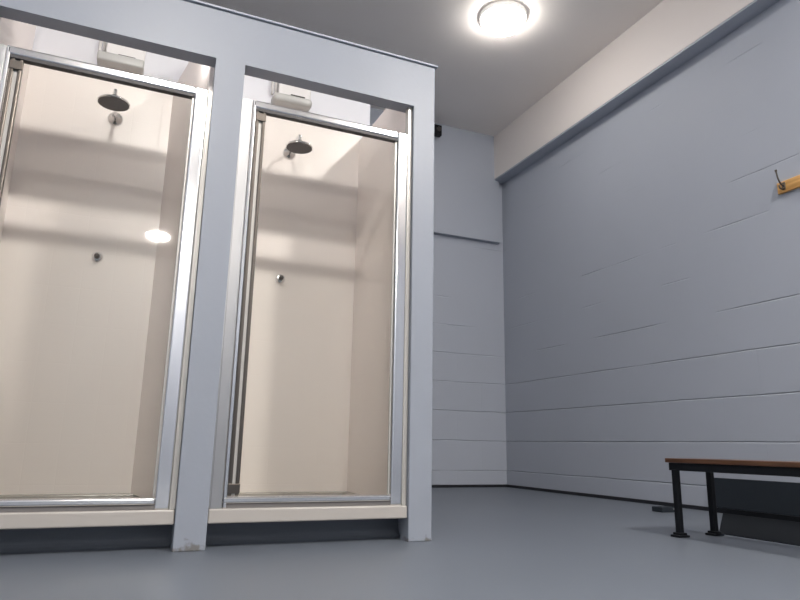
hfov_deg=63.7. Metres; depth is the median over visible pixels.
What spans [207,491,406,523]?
shower tray
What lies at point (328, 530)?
trim
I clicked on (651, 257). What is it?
wall
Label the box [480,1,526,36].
ceiling lamp
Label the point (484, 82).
ceiling
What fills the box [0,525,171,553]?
trim
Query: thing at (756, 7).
trim
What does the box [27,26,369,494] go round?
wall
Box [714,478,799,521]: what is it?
rack
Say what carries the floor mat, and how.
on the floor
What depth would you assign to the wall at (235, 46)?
2.96 m
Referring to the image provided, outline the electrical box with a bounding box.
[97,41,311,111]
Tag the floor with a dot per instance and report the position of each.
(486, 543)
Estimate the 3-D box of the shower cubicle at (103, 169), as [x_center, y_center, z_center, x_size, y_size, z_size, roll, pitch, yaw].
[-1.453,-0.406,3.079,0.921,2.740,0.911,7,-14,-23]
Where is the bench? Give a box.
[665,458,799,537]
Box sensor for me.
[434,124,441,136]
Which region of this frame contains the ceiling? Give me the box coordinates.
[199,0,662,135]
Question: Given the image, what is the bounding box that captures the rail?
[774,169,799,194]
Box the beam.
[494,0,753,178]
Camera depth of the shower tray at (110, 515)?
2.44 m
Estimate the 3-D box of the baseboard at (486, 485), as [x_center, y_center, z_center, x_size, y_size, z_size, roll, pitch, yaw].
[-1.405,1.760,6.041,5.628,0.028,0.012,7,-14,-23]
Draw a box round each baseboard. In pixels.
[432,484,506,487]
[507,484,708,510]
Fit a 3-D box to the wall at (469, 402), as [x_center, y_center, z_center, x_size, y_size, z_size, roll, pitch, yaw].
[-1.383,-0.245,6.551,5.640,4.165,0.100,7,-14,-23]
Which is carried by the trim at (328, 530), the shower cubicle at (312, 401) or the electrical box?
the shower cubicle at (312, 401)
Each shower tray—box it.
[0,494,174,529]
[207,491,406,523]
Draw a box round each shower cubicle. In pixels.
[0,17,213,529]
[207,98,411,523]
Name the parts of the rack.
rack rail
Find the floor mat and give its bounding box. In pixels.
[719,513,799,545]
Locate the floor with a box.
[0,487,799,599]
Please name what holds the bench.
on the floor
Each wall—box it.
[0,0,434,551]
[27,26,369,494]
[370,108,499,243]
[432,184,506,484]
[502,0,799,516]
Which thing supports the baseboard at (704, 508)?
attached to the wall at (651, 257)
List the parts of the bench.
leg, foot plate, leg, foot plate, seat, seat frame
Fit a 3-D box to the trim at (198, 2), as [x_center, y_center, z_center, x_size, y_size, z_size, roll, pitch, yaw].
[-1.188,-1.404,2.947,2.988,0.010,0.115,7,-14,-23]
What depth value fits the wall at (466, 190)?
7.62 m
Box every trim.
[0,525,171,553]
[183,0,437,69]
[205,519,399,545]
[495,0,778,183]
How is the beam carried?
attached to the wall at (651, 257)
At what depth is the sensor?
7.49 m
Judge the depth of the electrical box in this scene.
3.70 m
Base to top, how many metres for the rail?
0.149 m

